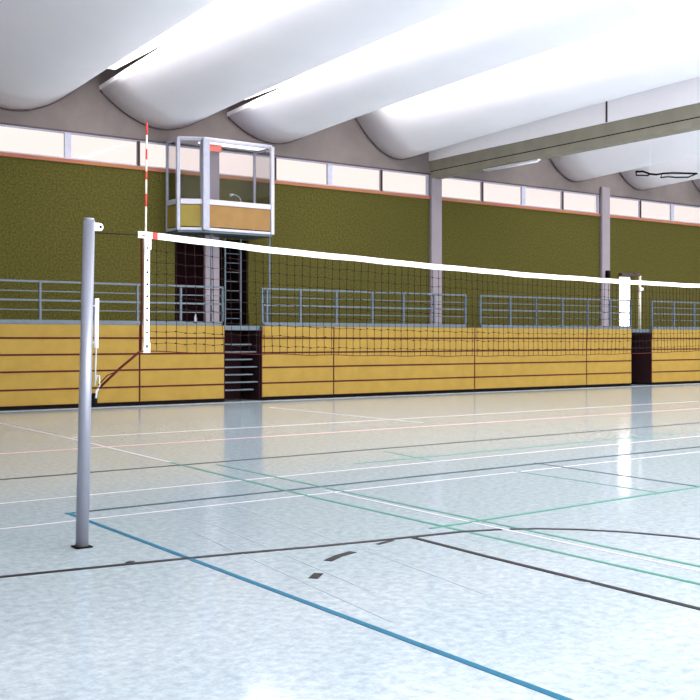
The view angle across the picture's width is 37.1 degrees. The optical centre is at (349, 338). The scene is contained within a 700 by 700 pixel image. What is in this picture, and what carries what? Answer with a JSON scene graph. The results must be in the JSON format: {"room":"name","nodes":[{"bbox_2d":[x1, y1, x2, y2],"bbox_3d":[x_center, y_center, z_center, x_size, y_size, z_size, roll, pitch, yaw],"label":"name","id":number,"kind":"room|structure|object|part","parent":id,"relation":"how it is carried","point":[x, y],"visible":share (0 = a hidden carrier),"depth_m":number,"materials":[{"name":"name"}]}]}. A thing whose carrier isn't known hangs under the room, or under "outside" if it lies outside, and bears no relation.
{"room":"arena","nodes":[
{"label":"arena","id":0,"kind":"room"},
{"bbox_2d":[225,330,240,398],"bbox_3d":[1.290,0.720,32.638,52.000,1.920,0.150,0,0,-35],"label":"wall","id":1,"kind":"structure","parent":0,"point":[235,338],"depth_m":29.28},
{"bbox_2d":[0,383,699,699],"bbox_3d":[11.349,1.778,18.532,52.600,0.204,37.600,0,0,-35],"label":"floor","id":2,"kind":"structure","parent":0,"point":[540,544],"depth_m":8.25,"materials":[{"name":"laminate"}]},
{"bbox_2d":[0,324,139,410],"bbox_3d":[-7.860,0.665,25.284,5.460,2.030,1.100,0,0,-35],"label":"bleachers","id":3,"kind":"object","parent":2,"relation":"on","point":[40,363],"visible":0.92,"depth_m":25.21,"materials":[{"name":"yellow wood"}]},
{"bbox_3d":[-7.553,-0.185,24.853,5.456,0.330,0.016,0,0,-35],"label":"rail","id":4,"kind":"part","parent":3,"relation":"part of","materials":[{"name":"yellow wood"}]},
{"bbox_2d":[71,545,92,548],"bbox_3d":[-2.163,1.674,8.424,0.140,0.012,0.140,0,0,-35],"label":"plate","id":5,"kind":"object","parent":2,"relation":"on","point":[73,546],"visible":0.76,"depth_m":8.38,"materials":[{"name":"black metal"}]},
{"bbox_2d":[75,218,102,546],"bbox_3d":[-2.109,0.349,8.463,0.238,2.657,0.104,0,0,-35],"label":"post","id":6,"kind":"object","parent":5,"relation":"on","point":[89,225],"visible":1,"depth_m":8.40,"materials":[{"name":"silver metal"}]},
{"bbox_3d":[-2.070,0.228,8.495,0.021,0.304,0.012,0,0,-35],"label":"tensioner rod","id":7,"kind":"part","parent":6,"relation":"part of","materials":[{"name":"grey metal"}]},
{"bbox_2d":[95,231,699,397],"bbox_3d":[1.748,-0.215,12.295,10.810,1.384,0.067,0,0,-45],"label":"net","id":8,"kind":"object","parent":6,"relation":"attached to","point":[147,236],"visible":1,"depth_m":10.74,"materials":[{"name":"black fabric"}]},
{"bbox_3d":[-1.762,-0.373,8.811,0.031,0.956,0.020,0,0,40],"label":"edge cord","id":9,"kind":"part","parent":8,"relation":"part of","materials":[{"name":"brown fabric"}]},
{"bbox_2d":[145,122,147,231],"bbox_3d":[-1.734,-1.225,8.877,0.030,1.240,0.017,0,0,-35],"label":"antenna","id":10,"kind":"object","parent":8,"relation":"attached to","point":[146,122],"visible":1,"depth_m":8.87,"materials":[{"name":"red paint"}]},
{"bbox_3d":[1.892,0.156,12.441,10.301,0.113,0.032,0,0,-45],"label":"cord","id":11,"kind":"part","parent":8,"relation":"part of","materials":[{"name":"black fabric"}]},
{"bbox_2d":[139,325,224,404],"bbox_3d":[-4.644,0.665,27.578,2.440,2.030,1.100,0,0,-35],"label":"bleachers","id":12,"kind":"object","parent":2,"relation":"on","point":[196,376],"visible":0.78,"depth_m":27.13,"materials":[{"name":"yellow wood"}]},
{"bbox_3d":[-4.337,-0.185,27.146,2.436,0.330,0.016,0,0,-35],"label":"rail","id":13,"kind":"part","parent":12,"relation":"part of","materials":[{"name":"yellow wood"}]},
{"bbox_3d":[-3.661,0.677,28.298,0.002,1.825,1.070,0,0,-35],"label":"panel","id":14,"kind":"part","parent":12,"relation":"part of","materials":[{"name":"brown wood"}]},
{"bbox_2d":[224,331,259,401],"bbox_3d":[-3.210,0.730,28.662,1.115,1.900,1.000,0,0,-35],"label":"steps","id":15,"kind":"structure","parent":2,"relation":"on","point":[250,364],"depth_m":28.81,"materials":[{"name":"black metal"}]},
{"bbox_2d":[254,326,333,399],"bbox_3d":[-1.750,0.665,29.642,2.390,2.030,1.100,0,0,-35],"label":"bleachers","id":16,"kind":"object","parent":2,"relation":"on","point":[282,376],"visible":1,"depth_m":29.15,"materials":[{"name":"yellow wood"}]},
{"bbox_3d":[-2.731,0.677,28.961,0.002,1.825,1.070,0,0,-35],"label":"panel","id":17,"kind":"part","parent":16,"relation":"part of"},
{"bbox_3d":[-1.442,-0.185,29.210,2.386,0.330,0.016,0,0,-35],"label":"rail","id":18,"kind":"part","parent":16,"relation":"part of","materials":[{"name":"yellow wood"}]},
{"bbox_2d":[333,327,474,397],"bbox_3d":[1.429,0.665,31.909,5.420,2.030,1.100,0,0,-35],"label":"bleachers","id":19,"kind":"object","parent":2,"relation":"on","point":[353,376],"visible":0.94,"depth_m":31.34,"materials":[{"name":"yellow wood"}]},
{"bbox_3d":[1.737,-0.185,31.477,5.416,0.330,0.016,0,0,-35],"label":"rail","id":20,"kind":"part","parent":19,"relation":"part of","materials":[{"name":"yellow wood"}]},
{"bbox_2d":[474,328,586,391],"bbox_3d":[5.749,0.665,34.989,5.190,2.030,1.100,0,0,-35],"label":"bleachers","id":21,"kind":"object","parent":2,"relation":"on","point":[520,371],"visible":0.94,"depth_m":34.42,"materials":[{"name":"yellow wood"}]},
{"bbox_2d":[586,329,631,387],"bbox_3d":[8.826,0.665,37.184,2.370,2.030,1.100,0,0,-35],"label":"bleachers","id":22,"kind":"object","parent":2,"relation":"on","point":[602,369],"visible":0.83,"depth_m":36.72,"materials":[{"name":"yellow wood"}]},
{"bbox_2d":[631,329,699,384],"bbox_3d":[12.905,0.665,40.092,5.430,2.030,1.100,0,0,-35],"label":"bleachers","id":23,"kind":"object","parent":2,"relation":"on","point":[648,368],"visible":0.97,"depth_m":38.68,"materials":[{"name":"yellow wood"}]},
{"bbox_3d":[10.687,0.677,38.529,0.002,1.825,1.070,0,0,-35],"label":"panel","id":24,"kind":"part","parent":23,"relation":"part of","materials":[{"name":"brown wood"}]},
{"bbox_3d":[12.897,0.677,40.105,5.426,1.825,1.070,0,0,-35],"label":"frame","id":25,"kind":"part","parent":23,"relation":"part of","materials":[{"name":"yellow wood"}]},
{"bbox_2d":[0,37,699,329],"bbox_3d":[0.074,-4.070,34.344,52.000,11.500,1.960,0,0,-35],"label":"wall","id":26,"kind":"structure","parent":0,"point":[45,202],"depth_m":32.51,"materials":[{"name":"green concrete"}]},
{"bbox_2d":[0,124,67,158],"bbox_3d":[-8.366,-5.155,27.287,2.027,0.730,0.092,0,0,-35],"label":"window","id":27,"kind":"structure","parent":26,"relation":"in","point":[3,125],"depth_m":27.53,"materials":[{"name":"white glass"}]},
{"bbox_2d":[68,132,138,165],"bbox_3d":[-6.715,-5.155,28.464,2.027,0.730,0.092,0,0,-35],"label":"window","id":28,"kind":"structure","parent":26,"relation":"in","point":[69,133],"depth_m":28.41,"materials":[{"name":"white glass"}]},
{"bbox_3d":[-5.889,-5.150,29.004,0.055,0.700,0.011,0,0,-35],"label":"dark post","id":29,"kind":"part","parent":28,"relation":"part of","materials":[{"name":"black metal"}]},
{"bbox_2d":[0,0,215,110],"bbox_3d":[1.863,-6.746,11.768,3.928,1.742,37.000,0,0,-35],"label":"shell","id":30,"kind":"object","parent":26,"relation":"on","point":[49,49],"visible":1,"depth_m":21.99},
{"bbox_2d":[107,0,243,69],"bbox_3d":[3.841,-7.132,12.871,0.680,0.070,35.500,0,0,-35],"label":"window","id":31,"kind":"structure","parent":30,"relation":"attached to","point":[215,8],"depth_m":23.79,"materials":[{"name":"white glass"}]},
{"bbox_2d":[139,141,199,171],"bbox_3d":[-5.081,-5.155,29.630,2.027,0.730,0.092,0,0,-35],"label":"window","id":32,"kind":"structure","parent":26,"relation":"in","point":[139,141],"depth_m":29.45,"materials":[{"name":"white glass"}]},
{"bbox_2d":[219,150,275,179],"bbox_3d":[-3.104,-5.155,31.039,2.027,0.730,0.092,0,0,-35],"label":"window","id":33,"kind":"structure","parent":26,"relation":"in","point":[222,150],"depth_m":31.00,"materials":[{"name":"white glass"}]},
{"bbox_3d":[-2.278,-5.150,31.579,0.055,0.700,0.011,0,0,-35],"label":"dark post","id":34,"kind":"part","parent":33,"relation":"part of","materials":[{"name":"black metal"}]},
{"bbox_2d":[99,0,473,129],"bbox_3d":[5.293,-6.597,14.214,3.351,1.445,37.000,0,0,-35],"label":"shell","id":35,"kind":"object","parent":26,"relation":"on","point":[252,47],"visible":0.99,"depth_m":23.50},
{"bbox_2d":[276,157,329,185],"bbox_3d":[-1.470,-5.155,32.205,2.027,0.730,0.092,0,0,-35],"label":"window","id":36,"kind":"structure","parent":26,"relation":"in","point":[327,164],"depth_m":32.41,"materials":[{"name":"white glass"}]},
{"bbox_3d":[2.580,-4.740,34.964,38.200,0.100,0.059,0,0,-35],"label":"window sill","id":37,"kind":"part","parent":26,"relation":"part of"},
{"bbox_2d":[330,163,380,190],"bbox_3d":[0.181,-5.155,33.382,2.027,0.730,0.092,0,0,-35],"label":"window","id":38,"kind":"structure","parent":26,"relation":"in","point":[331,164],"depth_m":33.36,"materials":[{"name":"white glass"}]},
{"bbox_2d":[381,169,428,195],"bbox_3d":[1.816,-5.155,34.547,2.027,0.730,0.092,0,0,-35],"label":"window","id":39,"kind":"structure","parent":26,"relation":"in","point":[382,170],"depth_m":34.59,"materials":[{"name":"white glass"}]},
{"bbox_3d":[1.036,-5.150,33.942,0.055,0.700,0.011,0,0,-35],"label":"dark post","id":40,"kind":"part","parent":39,"relation":"part of","materials":[{"name":"black metal"}]},
{"bbox_2d":[442,177,481,200],"bbox_3d":[3.792,-5.155,35.957,2.027,0.730,0.092,0,0,-35],"label":"window","id":41,"kind":"structure","parent":26,"relation":"in","point":[450,177],"depth_m":36.19,"materials":[{"name":"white glass"}]},
{"bbox_2d":[227,0,699,143],"bbox_3d":[8.612,-6.746,16.581,3.652,1.743,37.000,0,0,-35],"label":"shell","id":42,"kind":"object","parent":26,"relation":"on","point":[512,31],"visible":0.99,"depth_m":24.14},
{"bbox_2d":[245,0,510,99],"bbox_3d":[7.036,-6.858,15.150,0.680,0.070,35.500,0,0,-35],"label":"window","id":43,"kind":"structure","parent":42,"relation":"attached to","point":[476,6],"depth_m":23.09,"materials":[{"name":"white glass"}]},
{"bbox_2d":[482,181,523,205],"bbox_3d":[5.427,-5.155,37.122,2.027,0.730,0.092,0,0,-35],"label":"window","id":44,"kind":"structure","parent":26,"relation":"in","point":[483,182],"depth_m":37.27,"materials":[{"name":"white glass"}]},
{"bbox_3d":[4.647,-5.150,36.517,0.055,0.700,0.011,0,0,-35],"label":"dark post","id":45,"kind":"part","parent":44,"relation":"part of","materials":[{"name":"black metal"}]},
{"bbox_2d":[355,1,699,159],"bbox_3d":[12.091,-7.023,19.062,3.758,2.293,37.000,0,0,-35],"label":"shell","id":46,"kind":"object","parent":26,"relation":"on","point":[663,49],"visible":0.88,"depth_m":27.46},
{"bbox_2d":[524,186,562,209],"bbox_3d":[7.077,-5.155,38.299,2.027,0.730,0.092,0,0,-35],"label":"window","id":47,"kind":"structure","parent":26,"relation":"in","point":[525,187],"depth_m":38.37,"materials":[{"name":"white glass"}]},
{"bbox_2d":[563,191,598,213],"bbox_3d":[8.712,-5.155,39.465,2.027,0.730,0.092,0,0,-35],"label":"window","id":48,"kind":"structure","parent":26,"relation":"in","point":[597,196],"depth_m":39.61,"materials":[{"name":"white glass"}]},
{"bbox_2d":[549,130,699,181],"bbox_3d":[18.961,-6.965,23.961,3.583,2.178,37.000,0,0,-35],"label":"shell","id":49,"kind":"object","parent":26,"relation":"on","point":[578,167],"visible":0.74,"depth_m":36.20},
{"bbox_2d":[610,196,640,217],"bbox_3d":[10.688,-5.155,40.874,2.027,0.730,0.092,0,0,-35],"label":"window","id":50,"kind":"structure","parent":26,"relation":"in","point":[639,201],"depth_m":41.31,"materials":[{"name":"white glass"}]},
{"bbox_2d":[619,273,636,325],"bbox_3d":[10.821,-1.460,40.829,0.890,2.200,0.280,0,0,-35],"label":"door","id":51,"kind":"structure","parent":26,"relation":"in","point":[623,293],"depth_m":40.82,"materials":[{"name":"white paint"}]},
{"bbox_3d":[10.733,-1.420,40.865,0.610,1.960,0.020,0,0,-35],"label":"pane","id":52,"kind":"part","parent":51,"relation":"part of","materials":[{"name":"white glass"}]},
{"bbox_2d":[641,200,672,220],"bbox_3d":[12.323,-5.155,42.040,2.027,0.730,0.092,0,0,-35],"label":"window","id":53,"kind":"structure","parent":26,"relation":"in","point":[670,204],"depth_m":42.43,"materials":[{"name":"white glass"}]},
{"bbox_2d":[619,155,699,189],"bbox_3d":[22.351,-6.946,26.378,3.607,2.139,37.000,0,0,-35],"label":"shell","id":54,"kind":"object","parent":26,"relation":"on","point":[690,164],"visible":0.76,"depth_m":39.53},
{"bbox_2d":[673,204,699,223],"bbox_3d":[13.974,-5.155,43.217,2.027,0.730,0.092,0,0,-35],"label":"window","id":55,"kind":"structure","parent":26,"relation":"in","point":[673,204],"depth_m":42.97,"materials":[{"name":"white glass"}]},
{"bbox_2d":[691,179,699,191],"bbox_3d":[25.739,-6.946,28.794,3.583,2.139,37.000,0,0,-35],"label":"shell","id":56,"kind":"object","parent":26,"relation":"on","point":[696,182],"visible":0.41,"depth_m":43.21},
{"bbox_2d":[58,324,693,332],"bbox_3d":[1.293,-0.300,32.634,52.000,0.120,2.360,0,0,-35],"label":"floor","id":57,"kind":"structure","parent":0,"point":[243,328],"depth_m":29.41,"materials":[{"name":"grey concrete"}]},
{"bbox_2d":[0,279,223,324],"bbox_3d":[-6.938,-0.885,25.377,8.706,1.040,0.080,0,0,-35],"label":"gallery railing","id":58,"kind":"object","parent":57,"relation":"on","point":[6,321],"visible":0.84,"depth_m":26.08,"materials":[{"name":"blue metal"}]},
{"bbox_3d":[-6.938,-0.700,25.377,8.650,0.024,0.024,0,0,-35],"label":"rail","id":59,"kind":"part","parent":58,"relation":"part of","materials":[{"name":"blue metal"}]},
{"bbox_3d":[-6.938,-1.150,25.377,8.650,0.024,0.024,0,0,-35],"label":"rail","id":60,"kind":"part","parent":58,"relation":"part of","materials":[{"name":"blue metal"}]},
{"bbox_3d":[-6.938,-0.930,25.377,8.650,0.044,0.044,0,0,-35],"label":"rail","id":61,"kind":"part","parent":58,"relation":"part of","materials":[{"name":"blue metal"}]},
{"bbox_3d":[-6.938,-1.380,25.377,8.650,0.048,0.048,0,0,-35],"label":"rail","id":62,"kind":"part","parent":58,"relation":"part of","materials":[{"name":"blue metal"}]},
{"bbox_3d":[-6.938,-0.412,25.377,8.650,0.095,0.080,0,0,-35],"label":"rail","id":63,"kind":"part","parent":58,"relation":"part of","materials":[{"name":"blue metal"}]},
{"bbox_2d":[203,152,218,321],"bbox_3d":[-4.012,-2.960,30.221,0.470,5.200,0.130,0,0,-35],"label":"concrete column","id":64,"kind":"structure","parent":57,"relation":"on","point":[214,156],"depth_m":30.19,"materials":[{"name":"grey concrete"}]},
{"bbox_2d":[166,136,273,321],"bbox_3d":[-3.684,-2.985,29.792,2.935,5.250,1.150,0,0,-35],"label":"booth","id":65,"kind":"object","parent":57,"relation":"on","point":[204,212],"visible":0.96,"depth_m":29.34,"materials":[{"name":"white metal"}]},
{"bbox_3d":[-5.152,-4.290,29.408,0.070,2.538,0.070,0,0,-35],"label":"corner post","id":66,"kind":"part","parent":65,"relation":"part of","materials":[{"name":"silver metal"}]},
{"bbox_3d":[-4.963,-3.811,29.144,0.090,0.139,0.580,0,0,-35],"label":"rail","id":67,"kind":"part","parent":65,"relation":"part of","materials":[{"name":"white metal"}]},
{"bbox_3d":[-4.963,-3.430,29.144,0.030,0.619,0.580,0,0,-35],"label":"panel","id":68,"kind":"part","parent":65,"relation":"part of","materials":[{"name":"yellow wood"}]},
{"bbox_3d":[-4.963,-4.690,29.144,0.008,1.618,0.580,0,0,-35],"label":"glass pane","id":69,"kind":"part","parent":65,"relation":"part of","materials":[{"name":"clear glass"}]},
{"bbox_3d":[-4.754,-4.290,28.851,0.100,2.538,0.100,0,0,-35],"label":"corner post","id":70,"kind":"part","parent":65,"relation":"part of","materials":[{"name":"silver metal"}]},
{"bbox_3d":[-4.389,-3.430,28.908,0.598,0.619,0.030,0,0,-9],"label":"panel","id":71,"kind":"part","parent":65,"relation":"part of","materials":[{"name":"yellow wood"}]},
{"bbox_3d":[-4.389,-5.529,28.908,0.598,0.059,0.070,0,0,-9],"label":"rail","id":72,"kind":"part","parent":65,"relation":"part of","materials":[{"name":"silver metal"}]},
{"bbox_3d":[-4.389,-3.811,28.908,0.598,0.139,0.090,0,0,-9],"label":"rail","id":73,"kind":"part","parent":65,"relation":"part of","materials":[{"name":"white metal"}]},
{"bbox_3d":[-4.389,-3.055,28.908,0.598,0.069,0.070,0,0,-9],"label":"rail","id":74,"kind":"part","parent":65,"relation":"part of","materials":[{"name":"white metal"}]},
{"bbox_3d":[-4.025,-4.290,28.965,0.200,2.538,0.200,0,0,-35],"label":"corner post","id":75,"kind":"part","parent":65,"relation":"part of","materials":[{"name":"silver metal"}]},
{"bbox_2d":[210,144,221,152],"bbox_3d":[-3.807,-5.350,29.280,0.440,0.200,0.060,0,0,-35],"label":"sign box","id":76,"kind":"object","parent":65,"relation":"hanging from","point":[213,148],"visible":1,"depth_m":29.27,"materials":[{"name":"red plastic"}]},
{"bbox_2d":[198,142,265,150],"bbox_3d":[-3.360,-5.537,29.875,1.980,0.035,0.450,0,0,-35],"label":"ceiling light","id":77,"kind":"object","parent":65,"relation":"attached to","point":[215,143],"depth_m":29.94,"materials":[{"name":"white"}]},
{"bbox_3d":[-3.141,-3.430,29.595,2.030,0.619,0.030,0,0,-35],"label":"panel","id":78,"kind":"part","parent":65,"relation":"part of","materials":[{"name":"orange wood"}]},
{"bbox_3d":[-3.141,-5.529,29.595,2.030,0.059,0.070,0,0,-35],"label":"rail","id":79,"kind":"part","parent":65,"relation":"part of","materials":[{"name":"silver metal"}]},
{"bbox_3d":[-3.141,-3.811,29.595,2.030,0.139,0.090,0,0,-35],"label":"rail","id":80,"kind":"part","parent":65,"relation":"part of","materials":[{"name":"white metal"}]},
{"bbox_3d":[-3.141,-3.055,29.595,2.030,0.069,0.070,0,0,-35],"label":"rail","id":81,"kind":"part","parent":65,"relation":"part of","materials":[{"name":"white metal"}]},
{"bbox_3d":[-2.847,-4.290,31.051,0.070,2.538,0.070,0,0,-35],"label":"corner post","id":82,"kind":"part","parent":65,"relation":"part of","materials":[{"name":"white metal"}]},
{"bbox_3d":[-2.563,-5.529,30.652,0.070,0.059,0.910,0,0,-35],"label":"rail","id":83,"kind":"part","parent":65,"relation":"part of","materials":[{"name":"silver metal"}]},
{"bbox_3d":[-2.563,-4.690,30.652,0.008,1.618,0.910,0,0,-35],"label":"glass pane","id":84,"kind":"part","parent":65,"relation":"part of","materials":[{"name":"clear glass"}]},
{"bbox_3d":[-2.258,-4.290,30.225,0.110,2.538,0.110,0,0,-35],"label":"corner post","id":85,"kind":"part","parent":65,"relation":"part of","materials":[{"name":"white metal"}]},
{"bbox_2d":[224,238,241,325],"bbox_3d":[-3.428,-1.660,30.539,0.560,2.580,0.050,0,0,-35],"label":"ladder","id":86,"kind":"object","parent":57,"relation":"on","point":[225,253],"visible":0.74,"depth_m":30.52,"materials":[{"name":"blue metal"}]},
{"bbox_3d":[-3.639,-1.660,30.388,0.040,2.580,0.050,0,0,-35],"label":"rail","id":87,"kind":"part","parent":86,"relation":"part of","materials":[{"name":"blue metal"}]},
{"bbox_3d":[-3.216,-1.660,30.690,0.040,2.580,0.050,0,0,-35],"label":"rail","id":88,"kind":"part","parent":86,"relation":"part of","materials":[{"name":"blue metal"}]},
{"bbox_2d":[261,288,466,326],"bbox_3d":[0.614,-0.885,30.762,7.476,1.040,0.080,0,0,-35],"label":"gallery railing","id":89,"kind":"object","parent":57,"relation":"on","point":[266,297],"visible":0.98,"depth_m":30.56,"materials":[{"name":"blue metal"}]},
{"bbox_3d":[0.614,-0.412,30.762,7.420,0.095,0.080,0,0,-35],"label":"rail","id":90,"kind":"part","parent":89,"relation":"part of","materials":[{"name":"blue metal"}]},
{"bbox_3d":[0.614,-0.930,30.762,7.420,0.044,0.044,0,0,-35],"label":"rail","id":91,"kind":"part","parent":89,"relation":"part of","materials":[{"name":"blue metal"}]},
{"bbox_3d":[0.614,-1.150,30.762,7.420,0.024,0.024,0,0,-35],"label":"rail","id":92,"kind":"part","parent":89,"relation":"part of","materials":[{"name":"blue metal"}]},
{"bbox_3d":[0.614,-1.380,30.762,7.420,0.048,0.048,0,0,-35],"label":"rail","id":93,"kind":"part","parent":89,"relation":"part of","materials":[{"name":"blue metal"}]},
{"bbox_3d":[0.614,-0.700,30.762,7.420,0.024,0.024,0,0,-35],"label":"rail","id":94,"kind":"part","parent":89,"relation":"part of","materials":[{"name":"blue metal"}]},
{"bbox_2d":[429,178,441,323],"bbox_3d":[2.885,-2.877,35.139,0.470,5.035,0.130,0,0,-35],"label":"concrete column","id":95,"kind":"structure","parent":57,"relation":"on","point":[435,185],"depth_m":35.05,"materials":[{"name":"grey concrete"}]},
{"bbox_2d":[429,77,699,178],"bbox_3d":[13.607,-6.660,20.143,0.572,2.520,37.000,0,0,-35],"label":"ceiling beam","id":96,"kind":"structure","parent":95,"relation":"on","point":[671,109],"depth_m":29.52,"materials":[{"name":"concrete"}]},
{"bbox_2d":[483,159,539,171],"bbox_3d":[4.978,-5.355,32.290,0.120,0.088,2.400,0,0,-35],"label":"lamp","id":97,"kind":"object","parent":96,"relation":"attached to","point":[534,160],"visible":1,"depth_m":32.21,"materials":[{"name":"white paint"}]},
{"bbox_2d":[479,295,631,328],"bbox_3d":[7.115,-0.885,35.398,7.326,1.040,0.080,0,0,-35],"label":"gallery railing","id":98,"kind":"object","parent":57,"relation":"on","point":[480,296],"visible":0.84,"depth_m":34.99,"materials":[{"name":"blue metal"}]},
{"bbox_3d":[7.115,-0.412,35.398,7.270,0.095,0.080,0,0,-35],"label":"rail","id":99,"kind":"part","parent":98,"relation":"part of","materials":[{"name":"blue metal"}]},
{"bbox_3d":[7.115,-1.150,35.398,7.270,0.024,0.024,0,0,-35],"label":"rail","id":100,"kind":"part","parent":98,"relation":"part of","materials":[{"name":"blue metal"}]},
{"bbox_3d":[7.115,-0.930,35.398,7.270,0.044,0.044,0,0,-35],"label":"rail","id":101,"kind":"part","parent":98,"relation":"part of","materials":[{"name":"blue metal"}]},
{"bbox_3d":[7.115,-1.380,35.398,7.270,0.048,0.048,0,0,-35],"label":"rail","id":102,"kind":"part","parent":98,"relation":"part of","materials":[{"name":"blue metal"}]},
{"bbox_3d":[7.115,-0.700,35.398,7.270,0.024,0.024,0,0,-35],"label":"rail","id":103,"kind":"part","parent":98,"relation":"part of","materials":[{"name":"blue metal"}]},
{"bbox_2d":[600,187,609,325],"bbox_3d":[9.781,-3.090,40.056,0.470,5.460,0.130,0,0,-35],"label":"concrete column","id":104,"kind":"structure","parent":57,"relation":"on","point":[604,191],"depth_m":39.94,"materials":[{"name":"grey concrete"}]},
{"bbox_2d":[605,270,609,277],"bbox_3d":[9.873,-2.480,39.962,0.160,0.280,0.130,0,0,-35],"label":"loudspeaker","id":105,"kind":"object","parent":104,"relation":"attached to","point":[607,273],"visible":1,"depth_m":39.91,"materials":[{"name":"black plastic"}]},
{"bbox_2d":[633,272,643,328],"bbox_3d":[11.037,-1.457,39.924,0.226,2.195,0.847,0,0,31],"label":"pole","id":106,"kind":"object","parent":57,"relation":"on","point":[638,274],"visible":0.91,"depth_m":40.22,"materials":[{"name":"white metal"}]},
{"bbox_2d":[651,301,699,328],"bbox_3d":[13.580,-0.885,40.008,6.286,1.040,0.080,0,0,-35],"label":"gallery railing","id":107,"kind":"object","parent":57,"relation":"on","point":[672,302],"visible":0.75,"depth_m":38.93,"materials":[{"name":"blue metal"}]},
{"bbox_3d":[13.580,-0.412,40.008,6.230,0.095,0.080,0,0,-35],"label":"rail","id":108,"kind":"part","parent":107,"relation":"part of","materials":[{"name":"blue metal"}]},
{"bbox_3d":[13.580,-1.380,40.008,6.230,0.048,0.048,0,0,-35],"label":"rail","id":109,"kind":"part","parent":107,"relation":"part of","materials":[{"name":"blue metal"}]},
{"bbox_3d":[13.580,-0.930,40.008,6.230,0.044,0.044,0,0,-35],"label":"rail","id":110,"kind":"part","parent":107,"relation":"part of","materials":[{"name":"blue metal"}]},
{"bbox_3d":[15.563,-6.964,21.538,3.633,2.179,37.000,0,0,-35],"label":"shell","id":111,"kind":"object","parent":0,"visible":0},
{"bbox_2d":[635,170,697,177],"bbox_3d":[9.050,-5.724,29.789,2.756,2.392,0.054,0,0,-35],"label":"bracket","id":112,"kind":"object","parent":111,"relation":"hanging from","point":[636,172],"visible":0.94,"depth_m":29.79,"materials":[{"name":"black metal"}]}
]}

